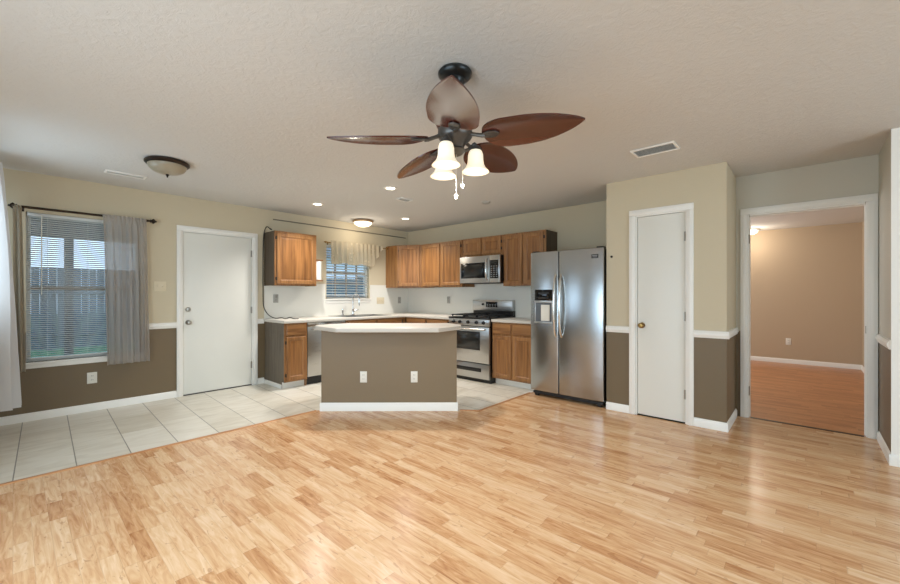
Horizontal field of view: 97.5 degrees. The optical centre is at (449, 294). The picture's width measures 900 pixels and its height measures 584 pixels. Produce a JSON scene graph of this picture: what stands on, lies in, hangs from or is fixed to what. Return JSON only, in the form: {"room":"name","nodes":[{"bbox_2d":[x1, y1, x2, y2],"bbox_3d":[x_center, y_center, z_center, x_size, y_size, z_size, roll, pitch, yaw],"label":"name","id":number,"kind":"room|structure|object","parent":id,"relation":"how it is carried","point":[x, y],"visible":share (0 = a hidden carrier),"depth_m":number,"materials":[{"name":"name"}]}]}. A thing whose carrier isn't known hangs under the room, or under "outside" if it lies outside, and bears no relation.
{"room":"open-plan kitchen","nodes":[
{"label":"open-plan kitchen","id":0,"kind":"room"},
{"bbox_2d":[0,168,407,416],"bbox_3d":[-2.630,0.015,5.614,0.120,2.440,5.570,0,0,42],"label":"wall","id":1,"kind":"structure","parent":0,"point":[46,388],"depth_m":4.61,"materials":[{"name":"beige paint"}]},
{"bbox_2d":[26,212,106,368],"bbox_3d":[-3.867,-0.046,4.212,0.133,1.537,0.960,0,0,42],"label":"window","id":2,"kind":"structure","parent":1,"relation":"in","point":[99,358],"depth_m":3.97,"materials":[{"name":"white plastic"}]},
{"bbox_2d":[27,212,106,359],"bbox_3d":[-3.852,-0.088,4.198,0.052,1.449,0.884,0,0,42],"label":"window blind","id":3,"kind":"object","parent":2,"relation":"attached to","point":[64,288],"visible":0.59,"depth_m":4.07,"materials":[{"name":"white plastic"}]},
{"bbox_2d":[8,202,156,223],"bbox_3d":[-3.794,-0.844,4.156,0.106,0.063,1.153,0,0,42],"label":"curtain rod","id":4,"kind":"object","parent":1,"relation":"attached to","point":[12,204],"visible":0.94,"depth_m":3.98,"materials":[{"name":"brown metal"}]},
{"bbox_2d":[13,205,25,371],"bbox_3d":[-4.096,-0.060,3.754,0.051,1.590,0.085,0,0,42],"label":"curtain","id":5,"kind":"object","parent":4,"relation":"hanging from","point":[18,267],"visible":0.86,"depth_m":3.75,"materials":[{"name":"grey fabric"}]},
{"bbox_2d":[103,214,149,364],"bbox_3d":[-3.557,-0.056,4.346,0.073,1.613,0.405,0,0,42],"label":"curtain","id":6,"kind":"object","parent":4,"relation":"hanging from","point":[125,238],"visible":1,"depth_m":4.35,"materials":[{"name":"grey fabric"}]},
{"bbox_2d":[87,372,96,383],"bbox_3d":[-3.813,0.882,4.207,0.009,0.118,0.080,0,0,42],"label":"wall outlet","id":7,"kind":"object","parent":1,"relation":"attached to","point":[92,376],"visible":1,"depth_m":4.20,"materials":[{"name":"beige plastic"}]},
{"bbox_2d":[0,377,263,425],"bbox_3d":[-3.488,1.195,4.564,0.013,0.080,2.622,0,0,42],"label":"baseboard","id":8,"kind":"structure","parent":1,"relation":"attached to","point":[7,420],"depth_m":4.16,"materials":[{"name":"white paint"}]},
{"bbox_2d":[154,281,165,290],"bbox_3d":[-3.410,-0.102,4.648,0.016,0.116,0.116,0,0,42],"label":"light switch","id":9,"kind":"object","parent":1,"relation":"attached to","point":[158,285],"visible":1,"depth_m":4.64,"materials":[{"name":"beige plastic"}]},
{"bbox_2d":[149,319,263,328],"bbox_3d":[-3.484,0.364,4.561,0.022,0.067,2.622,0,0,42],"label":"trim","id":10,"kind":"structure","parent":1,"relation":"attached to","point":[260,321],"depth_m":4.67,"materials":[{"name":"white paint"}]},
{"bbox_2d":[177,225,257,396],"bbox_3d":[-3.015,0.194,5.147,0.174,2.083,0.946,0,0,42],"label":"door","id":11,"kind":"structure","parent":1,"relation":"in","point":[217,270],"depth_m":5.10,"materials":[{"name":"white paint"}]},
{"bbox_2d":[183,384,251,395],"bbox_3d":[-3.030,1.230,5.160,0.094,0.010,0.802,0,0,42],"label":"sill","id":12,"kind":"structure","parent":1,"relation":"attached to","point":[248,384],"depth_m":5.10,"materials":[{"name":"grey metal"}]},
{"bbox_2d":[264,230,315,285],"bbox_3d":[-2.276,-0.501,5.652,0.354,0.742,0.610,0,0,42],"label":"upper cabinet","id":13,"kind":"object","parent":1,"relation":"attached to","point":[289,257],"visible":1,"depth_m":5.49,"materials":[{"name":"brown wood"}]},
{"bbox_2d":[263,226,298,318],"bbox_3d":[-2.355,-0.312,5.478,0.522,1.291,0.041,0,0,6],"label":"cable","id":14,"kind":"object","parent":13,"relation":"hanging from","point":[266,226],"visible":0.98,"depth_m":5.50,"materials":[{"name":"black rubber"}]},
{"bbox_2d":[316,259,322,280],"bbox_3d":[-1.983,-0.365,5.890,0.120,0.321,0.135,0,0,42],"label":"paper towel holder","id":15,"kind":"object","parent":13,"relation":"attached to","point":[318,262],"visible":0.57,"depth_m":5.85,"materials":[{"name":"white paper"}]},
{"bbox_2d":[273,219,405,238],"bbox_3d":[-1.683,-1.081,6.564,0.012,0.016,2.510,0,0,42],"label":"wall strip","id":16,"kind":"object","parent":1,"relation":"attached to","point":[273,219],"visible":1,"depth_m":6.37,"materials":[{"name":"brown"}]},
{"bbox_2d":[325,263,370,302],"bbox_3d":[-1.716,-0.336,6.594,0.133,0.937,0.880,0,0,42],"label":"window","id":17,"kind":"structure","parent":1,"relation":"in","point":[334,299],"depth_m":6.61,"materials":[{"name":"white plastic"}]},
{"bbox_2d":[326,245,367,295],"bbox_3d":[-1.702,-0.397,6.582,0.056,0.811,0.804,0,0,42],"label":"window blind","id":18,"kind":"object","parent":17,"relation":"attached to","point":[327,246],"visible":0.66,"depth_m":6.54,"materials":[{"name":"white plastic"}]},
{"bbox_2d":[264,284,530,318],"bbox_3d":[-0.546,0.099,5.501,3.124,0.552,2.705,0,0,42],"label":"backsplash","id":19,"kind":"structure","parent":1,"relation":"attached to","point":[293,301],"depth_m":6.38,"materials":[{"name":"white tile"}]},
{"bbox_2d":[273,294,277,302],"bbox_3d":[-2.495,0.050,5.655,0.009,0.120,0.075,0,0,42],"label":"wall outlet","id":20,"kind":"object","parent":19,"relation":"attached to","point":[275,296],"visible":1,"depth_m":5.65,"materials":[{"name":"grey plastic"}]},
{"bbox_2d":[377,297,383,303],"bbox_3d":[-1.236,0.100,7.044,0.016,0.115,0.165,0,0,42],"label":"light switch","id":21,"kind":"object","parent":19,"relation":"attached to","point":[380,300],"visible":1,"depth_m":7.04,"materials":[{"name":"beige plastic"}]},
{"bbox_2d":[0,378,532,483],"bbox_3d":[-1.448,1.265,4.547,3.064,0.060,5.330,0,0,42],"label":"floor tile","id":22,"kind":"structure","parent":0,"point":[36,447],"depth_m":3.83,"materials":[{"name":"beige tile"}]},
{"bbox_2d":[264,322,306,388],"bbox_3d":[-2.269,0.804,5.449,0.612,0.862,0.325,0,0,42],"label":"base cabinet","id":23,"kind":"object","parent":22,"relation":"on","point":[285,344],"visible":0.95,"depth_m":5.28,"materials":[{"name":"brown wood"}]},
{"bbox_2d":[263,313,461,323],"bbox_3d":[-1.101,0.352,5.985,1.632,0.038,2.710,0,0,42],"label":"countertop","id":24,"kind":"structure","parent":23,"relation":"on","point":[390,315],"depth_m":5.92,"materials":[{"name":"beige"}]},
{"bbox_2d":[351,293,359,314],"bbox_3d":[-1.510,0.147,6.462,0.212,0.356,0.134,0,0,42],"label":"faucet","id":25,"kind":"object","parent":24,"relation":"on","point":[353,311],"visible":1,"depth_m":6.47,"materials":[{"name":"silver metal"}]},
{"bbox_2d":[333,314,387,316],"bbox_3d":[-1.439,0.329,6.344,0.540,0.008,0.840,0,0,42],"label":"sink","id":26,"kind":"object","parent":24,"relation":"in","point":[356,315],"visible":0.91,"depth_m":6.32,"materials":[{"name":"silver metal"}]},
{"bbox_2d":[306,320,344,384],"bbox_3d":[-1.943,0.805,5.785,0.630,0.860,0.592,0,0,42],"label":"dishwasher","id":27,"kind":"object","parent":22,"relation":"on","point":[313,336],"visible":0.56,"depth_m":5.46,"materials":[{"name":"silver metal"}]},
{"bbox_2d":[344,317,404,322],"bbox_3d":[-1.360,0.804,6.457,0.612,0.862,1.163,0,0,42],"label":"base cabinet","id":28,"kind":"object","parent":22,"relation":"on","point":[398,319],"visible":0.08,"depth_m":6.29,"materials":[{"name":"brown wood"}]},
{"bbox_2d":[315,323,460,410],"bbox_3d":[-0.671,0.783,4.291,1.590,0.904,0.755,0,0,0],"label":"kitchen island","id":29,"kind":"object","parent":22,"relation":"on","point":[388,352],"visible":1,"depth_m":4.21,"materials":[{"name":"brown paint"}]},
{"bbox_2d":[360,371,366,381],"bbox_3d":[-0.922,0.873,4.207,0.072,0.118,0.009,0,0,-1],"label":"wall outlet","id":30,"kind":"object","parent":29,"relation":"attached to","point":[363,374],"visible":1,"depth_m":4.21,"materials":[{"name":"beige plastic"}]},
{"bbox_2d":[315,323,460,331],"bbox_3d":[-0.671,0.351,4.291,1.590,0.040,0.755,0,0,0],"label":"island countertop","id":31,"kind":"structure","parent":29,"relation":"on","point":[343,327],"depth_m":4.06,"materials":[{"name":"beige"}]},
{"bbox_2d":[411,371,417,381],"bbox_3d":[-0.382,0.873,4.211,0.072,0.118,0.009,0,0,-1],"label":"wall outlet","id":32,"kind":"object","parent":29,"relation":"attached to","point":[414,374],"visible":1,"depth_m":4.21,"materials":[{"name":"beige plastic"}]},
{"bbox_2d":[406,317,448,322],"bbox_3d":[-0.171,0.804,6.556,1.016,0.862,0.612,0,0,42],"label":"base cabinet","id":33,"kind":"object","parent":22,"relation":"on","point":[408,319],"visible":0.1,"depth_m":6.37,"materials":[{"name":"brown wood"}]},
{"bbox_2d":[449,300,514,383],"bbox_3d":[0.462,0.656,5.921,0.760,1.158,0.707,0,0,42],"label":"range","id":34,"kind":"object","parent":22,"relation":"on","point":[474,338],"visible":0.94,"depth_m":5.68,"materials":[{"name":"silver metal"}]},
{"bbox_2d":[449,315,512,319],"bbox_3d":[0.459,0.331,5.918,0.760,0.022,0.595,0,0,42],"label":"cooktop","id":35,"kind":"object","parent":34,"relation":"in","point":[464,317],"depth_m":5.72,"materials":[{"name":"black metal"}]},
{"bbox_2d":[492,322,533,389],"bbox_3d":[1.024,0.804,5.477,0.655,0.862,0.612,0,0,42],"label":"base cabinet","id":36,"kind":"object","parent":22,"relation":"on","point":[511,342],"visible":0.69,"depth_m":5.27,"materials":[{"name":"brown wood"}]},
{"bbox_2d":[491,317,530,323],"bbox_3d":[1.033,0.352,5.460,0.688,0.038,0.630,0,0,42],"label":"countertop","id":37,"kind":"structure","parent":36,"relation":"on","point":[520,320],"depth_m":5.34,"materials":[{"name":"beige"}]},
{"bbox_2d":[326,248,362,278],"bbox_3d":[-4.613,-1.115,21.005,6.800,5.000,10.800,0,0,42],"label":"sky","id":38,"kind":"structure","parent":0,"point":[326,248],"depth_m":16.59,"materials":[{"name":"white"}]},
{"bbox_2d":[0,0,899,231],"bbox_3d":[1.877,-1.255,3.761,9.294,0.100,10.940,0,0,42],"label":"ceiling","id":39,"kind":"structure","parent":0,"point":[248,94],"depth_m":2.34,"materials":[{"name":"grey paint"}]},
{"bbox_2d":[104,169,146,179],"bbox_3d":[-3.228,-1.198,3.931,0.110,0.013,0.320,0,0,42],"label":"ceiling vent","id":40,"kind":"object","parent":39,"relation":"in","point":[106,170],"visible":1,"depth_m":3.91,"materials":[{"name":"white metal"}]},
{"bbox_2d":[144,156,189,177],"bbox_3d":[-2.550,-1.131,3.562,0.340,0.148,0.340,0,0,42],"label":"ceiling light","id":41,"kind":"object","parent":39,"relation":"attached to","point":[168,166],"visible":1,"depth_m":3.47,"materials":[{"name":"beige glass"}]},
{"bbox_2d":[352,218,372,226],"bbox_3d":[-1.401,-1.152,6.357,0.330,0.105,0.330,0,0,42],"label":"ceiling light","id":42,"kind":"object","parent":39,"relation":"attached to","point":[361,222],"visible":1,"depth_m":6.25,"materials":[{"name":"white glass"}]},
{"bbox_2d":[384,186,396,189],"bbox_3d":[-0.670,-1.201,4.444,0.156,0.008,0.156,0,0,42],"label":"recessed light","id":43,"kind":"object","parent":39,"relation":"in","point":[385,187],"visible":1,"depth_m":4.44,"materials":[{"name":"white"}]},
{"bbox_2d":[396,197,413,201],"bbox_3d":[-0.572,-1.198,4.962,0.120,0.013,0.200,0,0,42],"label":"ceiling vent","id":44,"kind":"object","parent":39,"relation":"in","point":[400,198],"visible":1,"depth_m":4.95,"materials":[{"name":"white paint"}]},
{"bbox_2d":[327,63,584,198],"bbox_3d":[0.022,-0.859,2.075,1.262,0.692,1.216,0,0,0],"label":"ceiling fan","id":45,"kind":"object","parent":39,"relation":"hanging from","point":[450,105],"visible":1,"depth_m":2.04,"materials":[{"name":"brown wood"}]},
{"bbox_2d":[630,141,679,157],"bbox_3d":[1.692,-1.198,3.262,0.330,0.013,0.200,0,0,42],"label":"ceiling vent","id":46,"kind":"object","parent":39,"relation":"in","point":[672,145],"visible":1,"depth_m":3.25,"materials":[{"name":"white metal"}]},
{"bbox_2d":[751,228,759,234],"bbox_3d":[5.506,-1.155,7.263,0.300,0.100,0.300,0,0,42],"label":"ceiling light","id":47,"kind":"object","parent":39,"relation":"attached to","point":[753,230],"visible":0.38,"depth_m":7.14,"materials":[{"name":"white paint"}]},
{"bbox_2d":[0,360,899,583],"bbox_3d":[2.528,1.265,3.174,7.300,0.060,10.700,0,0,42],"label":"floor","id":48,"kind":"structure","parent":0,"point":[531,488],"depth_m":2.35,"materials":[{"name":"brown wood"}]},
{"bbox_2d":[0,392,530,485],"bbox_3d":[-1.133,1.232,3.905,4.816,0.006,0.856,0,0,-28],"label":"floor strip","id":49,"kind":"object","parent":48,"relation":"on","point":[112,458],"visible":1,"depth_m":3.23,"materials":[{"name":"brown wood"}]},
{"bbox_2d":[531,246,605,407],"bbox_3d":[1.547,0.350,4.811,0.895,1.770,0.804,0,0,42],"label":"refrigerator","id":50,"kind":"object","parent":48,"relation":"on","point":[568,287],"visible":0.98,"depth_m":4.52,"materials":[{"name":"silver metal"}]},
{"bbox_2d":[751,417,863,436],"bbox_3d":[3.323,1.233,3.713,0.791,0.004,0.034,0,0,42],"label":"trim","id":51,"kind":"structure","parent":48,"relation":"on","point":[751,417],"depth_m":3.67,"materials":[{"name":"brown wood"}]},
{"bbox_2d":[408,201,605,283],"bbox_3d":[0.741,0.015,6.242,4.042,2.440,0.120,0,0,42],"label":"wall","id":52,"kind":"structure","parent":0,"point":[582,226],"depth_m":5.58,"materials":[{"name":"beige paint"}]},
{"bbox_2d":[386,245,420,287],"bbox_3d":[-0.723,-0.501,7.115,0.698,0.742,0.544,0,0,42],"label":"upper cabinet","id":53,"kind":"object","parent":52,"relation":"attached to","point":[403,262],"visible":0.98,"depth_m":6.90,"materials":[{"name":"brown wood"}]},
{"bbox_2d":[421,240,474,287],"bbox_3d":[-0.049,-0.501,6.642,0.925,0.742,0.344,0,0,42],"label":"upper cabinet","id":54,"kind":"object","parent":52,"relation":"attached to","point":[440,262],"visible":0.88,"depth_m":6.49,"materials":[{"name":"brown wood"}]},
{"bbox_2d":[463,235,502,257],"bbox_3d":[0.585,-0.729,6.070,0.770,0.285,0.344,0,0,42],"label":"upper cabinet","id":55,"kind":"object","parent":52,"relation":"attached to","point":[490,245],"visible":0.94,"depth_m":5.91,"materials":[{"name":"brown wood"}]},
{"bbox_2d":[460,254,503,283],"bbox_3d":[0.552,-0.378,6.005,0.752,0.403,0.466,0,0,42],"label":"microwave","id":56,"kind":"object","parent":55,"relation":"attached to","point":[489,269],"visible":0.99,"depth_m":5.83,"materials":[{"name":"silver metal"}]},
{"bbox_2d":[503,229,556,285],"bbox_3d":[1.124,-0.501,5.583,0.678,0.742,0.344,0,0,42],"label":"upper cabinet","id":57,"kind":"object","parent":52,"relation":"attached to","point":[518,248],"visible":0.83,"depth_m":5.47,"materials":[{"name":"brown wood"}]},
{"bbox_2d":[606,162,735,422],"bbox_3d":[2.390,0.015,4.248,1.076,2.440,0.870,0,0,42],"label":"wall","id":58,"kind":"structure","parent":0,"point":[711,188],"depth_m":3.72,"materials":[{"name":"beige paint"}]},
{"bbox_2d":[629,202,693,425],"bbox_3d":[2.115,0.180,3.955,0.582,2.110,0.174,0,0,42],"label":"door","id":59,"kind":"structure","parent":58,"relation":"in","point":[664,241],"depth_m":3.92,"materials":[{"name":"white paint"}]},
{"bbox_2d":[606,401,736,431],"bbox_3d":[2.307,1.195,4.146,1.089,0.080,0.633,0,0,42],"label":"baseboard","id":60,"kind":"structure","parent":58,"relation":"attached to","point":[699,422],"depth_m":3.70,"materials":[{"name":"white paint"}]},
{"bbox_2d":[606,325,738,338],"bbox_3d":[2.317,0.364,4.151,1.098,0.067,0.672,0,0,42],"label":"trim","id":61,"kind":"structure","parent":58,"relation":"attached to","point":[621,329],"depth_m":3.69,"materials":[{"name":"white paint"}]},
{"bbox_2d":[751,222,861,364],"bbox_3d":[5.628,0.015,7.663,3.525,2.440,0.120,0,0,42],"label":"wall","id":62,"kind":"structure","parent":0,"point":[806,282],"depth_m":6.95,"materials":[{"name":"beige paint"}]},
{"bbox_2d":[786,338,790,344],"bbox_3d":[6.118,0.840,7.135,0.075,0.120,0.009,0,0,42],"label":"wall outlet","id":63,"kind":"object","parent":62,"relation":"attached to","point":[788,340],"visible":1,"depth_m":7.13,"materials":[{"name":"beige plastic"}]},
{"bbox_2d":[736,154,878,430],"bbox_3d":[3.350,0.015,3.752,1.254,2.440,0.120,0,0,42],"label":"wall","id":64,"kind":"structure","parent":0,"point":[855,176],"depth_m":3.69,"materials":[{"name":"beige paint"}]},
{"bbox_2d":[740,193,877,438],"bbox_3d":[3.347,0.182,3.740,0.953,2.106,0.144,0,0,42],"label":"door frame","id":65,"kind":"structure","parent":64,"relation":"attached to","point":[871,205],"depth_m":3.49,"materials":[{"name":"white paint"}]},
{"bbox_2d":[862,220,863,366],"bbox_3d":[5.408,0.015,4.878,0.120,2.440,4.310,0,0,42],"label":"wall","id":66,"kind":"structure","parent":0,"point":[863,220],"depth_m":6.38,"materials":[{"name":"beige paint"}]},
{"bbox_2d":[879,131,890,451],"bbox_3d":[3.494,0.015,3.080,0.140,2.440,0.685,0,0,42],"label":"wall","id":67,"kind":"structure","parent":0,"point":[885,153],"depth_m":3.08,"materials":[{"name":"beige paint"}]},
{"bbox_2d":[875,334,890,349],"bbox_3d":[3.433,0.364,3.135,0.022,0.067,0.685,0,0,42],"label":"trim","id":68,"kind":"structure","parent":67,"relation":"attached to","point":[882,340],"depth_m":3.04,"materials":[{"name":"white paint"}]},
{"bbox_2d":[877,431,899,466],"bbox_3d":[3.641,1.195,2.910,0.613,0.080,0.680,0,0,42],"label":"baseboard","id":69,"kind":"structure","parent":67,"relation":"attached to","point":[893,460],"depth_m":2.92,"materials":[{"name":"white paint"}]},
{"bbox_2d":[891,127,899,455],"bbox_3d":[3.259,0.015,2.822,0.142,2.440,0.012,0,0,42],"label":"trim","id":70,"kind":"structure","parent":67,"relation":"attached to","point":[895,133],"depth_m":2.85,"materials":[{"name":"white paint"}]},
{"bbox_3d":[-5.372,1.340,4.782,2.816,0.090,5.900,0,0,42],"label":"patio","id":71,"kind":"object","parent":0,"visible":0},
{"bbox_2d":[31,218,103,354],"bbox_3d":[-5.411,0.065,4.750,2.800,2.460,5.800,0,0,42],"label":"patio cover","id":72,"kind":"object","parent":71,"relation":"on","point":[33,218],"visible":0.07,"depth_m":5.95,"materials":[{"name":"grey paint"}]},
{"bbox_3d":[-3.797,0.015,2.997,1.654,2.440,0.120,0,0,42],"label":"wall","id":73,"kind":"structure","parent":0,"visible":0},
{"bbox_3d":[-4.017,-1.120,3.377,0.630,0.050,0.149,0,0,42],"label":"curtain rod","id":74,"kind":"object","parent":73,"relation":"attached to","visible":0},
{"bbox_2d":[0,162,21,411],"bbox_3d":[-3.912,-0.075,3.485,0.502,2.100,0.179,0,0,42],"label":"curtain","id":75,"kind":"object","parent":74,"relation":"hanging from","point":[10,386],"visible":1,"depth_m":3.33,"materials":[{"name":"white fabric"}]},
{"label":"outside","id":76,"kind":"structure","parent":0,"visible":0},
{"bbox_2d":[31,314,106,356],"bbox_3d":[-13.642,1.435,19.051,34.216,0.100,70.000,0,0,42],"label":"lawn","id":77,"kind":"structure","parent":76,"point":[81,314],"depth_m":9.68,"materials":[{"name":"green plant"}]},
{"bbox_2d":[31,268,362,350],"bbox_3d":[-9.861,0.354,9.879,0.120,2.062,19.550,0,0,42],"label":"fence","id":78,"kind":"object","parent":77,"relation":"on","point":[37,268],"visible":0.12,"depth_m":10.23,"materials":[{"name":"grey wood"}]},
{"bbox_3d":[3.643,0.015,6.553,2.065,2.440,4.190,0,0,42],"label":"wall","id":79,"kind":"structure","parent":0,"visible":0},
{"bbox_2d":[751,356,863,372],"bbox_3d":[4.144,1.195,6.019,3.285,0.080,4.310,0,0,42],"label":"baseboard","id":80,"kind":"structure","parent":79,"relation":"attached to","point":[756,358],"depth_m":6.94,"materials":[{"name":"white paint"}]},
{"bbox_3d":[-1.557,-0.823,6.656,0.076,0.051,1.283,0,0,42],"label":"curtain rod","id":81,"kind":"object","parent":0,"visible":0},
{"bbox_2d":[331,240,382,265],"bbox_3d":[-1.538,-0.679,6.615,0.050,0.372,1.025,0,0,42],"label":"valance","id":82,"kind":"object","parent":81,"relation":"hanging from","point":[349,253],"visible":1,"depth_m":6.57,"materials":[{"name":"beige fabric"}]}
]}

